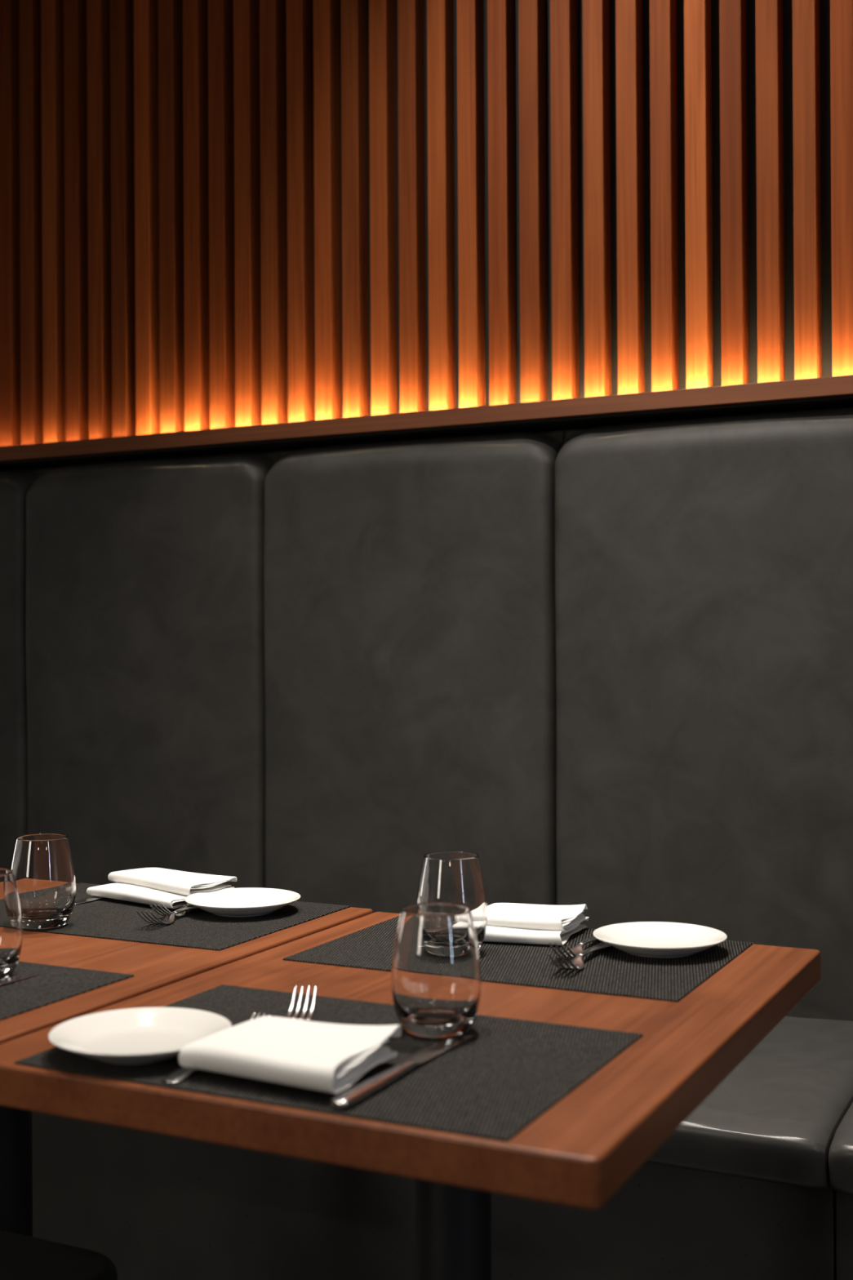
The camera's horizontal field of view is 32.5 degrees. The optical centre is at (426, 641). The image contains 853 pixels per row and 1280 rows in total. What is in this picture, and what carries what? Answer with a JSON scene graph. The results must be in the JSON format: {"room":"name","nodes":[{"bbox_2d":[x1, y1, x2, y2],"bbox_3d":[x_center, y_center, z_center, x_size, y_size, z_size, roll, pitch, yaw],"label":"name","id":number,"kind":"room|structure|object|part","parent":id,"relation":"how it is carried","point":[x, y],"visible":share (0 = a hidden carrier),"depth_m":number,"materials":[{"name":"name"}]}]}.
{"room":"restaurant","nodes":[
{"label":"restaurant","id":0,"kind":"room"},
{"bbox_3d":[-1.006,1.158,0.517,6.800,0.100,5.350,0,0,26],"label":"floor","id":1,"kind":"structure","parent":0,"visible":0},
{"bbox_2d":[0,1229,117,1279],"bbox_3d":[-0.600,0.881,1.453,0.442,0.452,0.448,0,0,26],"label":"seat","id":2,"kind":"object","parent":1,"relation":"on","point":[22,1257],"visible":1,"depth_m":1.54,"materials":[{"name":"black leather"}]},
{"bbox_2d":[0,883,373,1236],"bbox_3d":[-0.502,0.730,1.719,0.600,0.753,0.753,0,0,26],"label":"table","id":3,"kind":"object","parent":1,"relation":"on","point":[153,966],"visible":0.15,"depth_m":1.67,"materials":[{"name":"brown wood"}]},
{"bbox_2d":[0,961,133,1020],"bbox_3d":[-0.575,0.353,1.505,0.450,0.002,0.298,0,0,26],"label":"placemat","id":4,"kind":"object","parent":3,"relation":"on","point":[52,984],"visible":1,"depth_m":1.50,"materials":[{"name":"fabric"}]},
{"bbox_2d":[0,867,22,979],"bbox_3d":[-0.464,0.296,1.531,0.081,0.110,0.081,0,0,-21],"label":"tumbler","id":5,"kind":"object","parent":4,"relation":"on","point":[11,917],"visible":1,"depth_m":1.51,"materials":[{"name":"clear glass"}]},
{"bbox_2d":[0,973,38,985],"bbox_3d":[-0.469,0.347,1.442,0.021,0.008,0.226,0,0,28],"label":"knife","id":6,"kind":"object","parent":4,"relation":"on","point":[5,980],"visible":1,"depth_m":1.52,"materials":[{"name":"silver metal"}]},
{"bbox_2d":[22,883,351,951],"bbox_3d":[-0.369,0.352,1.900,0.450,0.002,0.305,0,0,26],"label":"placemat","id":7,"kind":"object","parent":3,"relation":"on","point":[109,918],"visible":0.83,"depth_m":1.82,"materials":[{"name":"fabric"}]},
{"bbox_2d":[9,833,75,929],"bbox_3d":[-0.475,0.297,1.811,0.081,0.110,0.081,0,0,-17],"label":"tumbler","id":8,"kind":"object","parent":7,"relation":"on","point":[42,864],"visible":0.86,"depth_m":1.78,"materials":[{"name":"clear glass"}]},
{"bbox_2d":[74,896,104,904],"bbox_3d":[-0.426,0.348,2.050,0.021,0.008,0.226,0,0,27],"label":"knife","id":9,"kind":"object","parent":7,"relation":"on","point":[93,898],"visible":0.16,"depth_m":1.98,"materials":[{"name":"silver metal"}]},
{"bbox_2d":[86,867,236,908],"bbox_3d":[-0.364,0.334,2.002,0.192,0.029,0.128,0,0,41],"label":"napkin","id":10,"kind":"object","parent":7,"relation":"on","point":[168,887],"visible":0.95,"depth_m":1.97,"materials":[{"name":"white fabric"}]},
{"bbox_2d":[136,906,199,924],"bbox_3d":[-0.309,0.339,1.869,0.025,0.024,0.197,0,0,20],"label":"fork","id":11,"kind":"object","parent":7,"relation":"on","point":[170,918],"visible":0.79,"depth_m":1.82,"materials":[{"name":"silver metal"}]},
{"bbox_3d":[-0.296,0.345,1.903,0.021,0.010,0.124,0,0,20],"label":"handle","id":12,"kind":"part","parent":11,"relation":"part of","materials":[{"name":"silver metal"}]},
{"bbox_2d":[148,902,191,916],"bbox_3d":[-0.302,0.339,1.917,0.025,0.024,0.197,0,0,21],"label":"fork","id":13,"kind":"object","parent":7,"relation":"on","point":[180,914],"visible":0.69,"depth_m":1.85,"materials":[{"name":"silver metal"}]},
{"bbox_2d":[184,887,300,916],"bbox_3d":[-0.238,0.341,1.900,0.149,0.018,0.149,0,0,26],"label":"plate","id":14,"kind":"object","parent":7,"relation":"on","point":[243,901],"visible":1,"depth_m":1.93,"materials":[{"name":"white ceramic"}]},
{"bbox_2d":[0,911,821,1279],"bbox_3d":[0.027,0.728,1.458,0.576,0.750,0.753,0,0,26],"label":"table","id":15,"kind":"object","parent":1,"relation":"on","point":[582,1149],"visible":0.45,"depth_m":1.21,"materials":[{"name":"brown wood"}]},
{"bbox_2d":[13,984,643,1142],"bbox_3d":[-0.077,0.353,1.268,0.450,0.002,0.308,0,0,26],"label":"placemat","id":16,"kind":"object","parent":15,"relation":"on","point":[493,1084],"visible":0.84,"depth_m":1.20,"materials":[{"name":"fabric"}]},
{"bbox_2d":[48,1007,231,1064],"bbox_3d":[-0.246,0.344,1.262,0.155,0.018,0.155,0,0,-12],"label":"plate","id":17,"kind":"object","parent":16,"relation":"on","point":[139,1035],"visible":0.84,"depth_m":1.28,"materials":[{"name":"white ceramic"}]},
{"bbox_2d":[161,1012,270,1083],"bbox_3d":[-0.177,0.343,1.239,0.020,0.019,0.158,0,0,22],"label":"fork","id":18,"kind":"object","parent":16,"relation":"on","point":[182,1073],"visible":0.27,"depth_m":1.18,"materials":[{"name":"silver metal"}]},
{"bbox_3d":[-0.188,0.348,1.212,0.017,0.008,0.099,0,0,22],"label":"handle","id":19,"kind":"part","parent":18,"relation":"part of","materials":[{"name":"silver metal"}]},
{"bbox_2d":[178,1016,400,1093],"bbox_3d":[-0.107,0.333,1.205,0.156,0.027,0.129,0,0,30],"label":"napkin","id":20,"kind":"object","parent":16,"relation":"on","point":[326,1057],"visible":1,"depth_m":1.18,"materials":[{"name":"white fabric"}]},
{"bbox_2d":[284,984,316,1021],"bbox_3d":[-0.126,0.340,1.301,0.025,0.024,0.197,0,0,6],"label":"fork","id":21,"kind":"object","parent":16,"relation":"on","point":[307,996],"visible":0.41,"depth_m":1.38,"materials":[{"name":"silver metal"}]},
{"bbox_2d":[330,1035,471,1109],"bbox_3d":[-0.018,0.347,1.199,0.021,0.008,0.226,0,0,26],"label":"knife","id":22,"kind":"object","parent":16,"relation":"on","point":[359,1092],"visible":1,"depth_m":1.16,"materials":[{"name":"silver metal"}]},
{"bbox_3d":[-0.039,0.347,1.151,0.016,0.008,0.122,0,0,27],"label":"handle","id":23,"kind":"part","parent":22,"relation":"part of","materials":[{"name":"silver metal"}]},
{"bbox_3d":[0.008,0.348,1.254,0.020,0.005,0.105,0,0,27],"label":"blade","id":24,"kind":"part","parent":22,"relation":"part of","materials":[{"name":"silver metal"}]},
{"bbox_2d":[391,902,481,1037],"bbox_3d":[0.009,0.296,1.322,0.081,0.110,0.081,0,0,-17],"label":"tumbler","id":25,"kind":"object","parent":16,"relation":"on","point":[436,977],"visible":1,"depth_m":1.29,"materials":[{"name":"clear glass"}]},
{"bbox_2d":[282,915,753,1001],"bbox_3d":[0.110,0.352,1.665,0.452,0.002,0.306,0,0,26],"label":"placemat","id":26,"kind":"object","parent":15,"relation":"on","point":[611,971],"visible":0.7,"depth_m":1.60,"materials":[{"name":"fabric"}]},
{"bbox_2d":[416,851,487,950],"bbox_3d":[0.028,0.297,1.655,0.081,0.110,0.081,0,0,-21],"label":"tumbler","id":27,"kind":"object","parent":26,"relation":"on","point":[445,877],"visible":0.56,"depth_m":1.63,"materials":[{"name":"clear glass"}]},
{"bbox_2d":[483,902,589,945],"bbox_3d":[0.116,0.336,1.752,0.134,0.028,0.147,0,0,26],"label":"napkin","id":28,"kind":"object","parent":26,"relation":"on","point":[507,922],"visible":0.86,"depth_m":1.72,"materials":[{"name":"white fabric"}]},
{"bbox_2d":[549,936,598,957],"bbox_3d":[0.185,0.339,1.675,0.025,0.024,0.197,0,0,25],"label":"fork","id":29,"kind":"object","parent":26,"relation":"on","point":[573,953],"visible":0.69,"depth_m":1.63,"materials":[{"name":"silver metal"}]},
{"bbox_3d":[0.201,0.345,1.708,0.021,0.010,0.124,0,0,25],"label":"handle","id":30,"kind":"part","parent":29,"relation":"part of","materials":[{"name":"silver metal"}]},
{"bbox_2d":[548,941,612,969],"bbox_3d":[0.178,0.339,1.617,0.025,0.024,0.197,0,0,24],"label":"fork","id":31,"kind":"object","parent":26,"relation":"on","point":[577,963],"visible":0.9,"depth_m":1.58,"materials":[{"name":"silver metal"}]},
{"bbox_3d":[0.193,0.345,1.650,0.021,0.010,0.124,0,0,24],"label":"handle","id":32,"kind":"part","parent":31,"relation":"part of","materials":[{"name":"silver metal"}]},
{"bbox_2d":[592,921,727,957],"bbox_3d":[0.264,0.341,1.660,0.150,0.018,0.150,0,0,-18],"label":"plate","id":33,"kind":"object","parent":26,"relation":"on","point":[643,939],"visible":1,"depth_m":1.68,"materials":[{"name":"white ceramic"}]},
{"bbox_2d":[0,407,852,1279],"bbox_3d":[-0.161,0.357,2.551,3.055,1.497,0.696,0,0,26],"label":"banquette","id":34,"kind":"object","parent":1,"relation":"on","point":[610,668],"visible":0.62,"depth_m":2.59,"materials":[{"name":"leather"}]},
{"bbox_3d":[-1.121,0.144,3.343,0.611,1.057,0.126,0,0,26],"label":"backrest","id":35,"kind":"part","parent":34,"relation":"part of","materials":[{"name":"leather"}]},
{"bbox_3d":[-0.574,0.141,3.073,0.603,1.057,0.126,0,0,26],"label":"backrest","id":36,"kind":"part","parent":34,"relation":"part of","materials":[{"name":"leather"}]},
{"bbox_3d":[-0.027,0.137,2.802,0.611,1.057,0.127,0,0,26],"label":"backrest","id":37,"kind":"part","parent":34,"relation":"part of","materials":[{"name":"leather"}]},
{"bbox_3d":[-0.283,0.894,2.310,3.043,0.425,0.035,0,0,26],"label":"panel","id":38,"kind":"part","parent":34,"relation":"part of","materials":[{"name":"black leather"}]},
{"bbox_3d":[0.518,0.134,2.533,0.599,1.057,0.127,0,0,26],"label":"backrest","id":39,"kind":"part","parent":34,"relation":"part of","materials":[{"name":"leather"}]},
{"bbox_2d":[644,1016,852,1188],"bbox_3d":[0.368,0.659,2.250,0.598,0.086,0.624,0,0,26],"label":"seat cushion","id":40,"kind":"object","parent":34,"relation":"on","point":[779,1118],"depth_m":1.94,"materials":[{"name":"leather"}]},
{"bbox_2d":[828,1102,852,1195],"bbox_3d":[0.911,0.656,1.981,0.606,0.086,0.624,0,0,26],"label":"seat cushion","id":41,"kind":"object","parent":34,"relation":"on","point":[841,1116],"depth_m":1.85,"materials":[{"name":"leather"}]},
{"bbox_3d":[0.144,-0.345,2.864,6.800,2.900,0.120,0,0,26],"label":"wall","id":42,"kind":"structure","parent":0,"visible":0},
{"bbox_2d":[0,374,852,471],"bbox_3d":[-0.091,-0.410,2.840,4.600,0.035,0.130,0,0,26],"label":"wooden rail","id":43,"kind":"object","parent":42,"relation":"attached to","point":[832,392],"visible":0.97,"depth_m":2.72,"materials":[{"name":"brown wood"}]},
{"bbox_2d":[0,0,852,446],"bbox_3d":[-0.088,-1.100,2.855,4.700,1.400,0.070,0,0,26],"label":"slatted panel","id":44,"kind":"object","parent":42,"relation":"attached to","point":[215,214],"visible":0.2,"depth_m":2.80,"materials":[{"name":"brown wood"}]}
]}

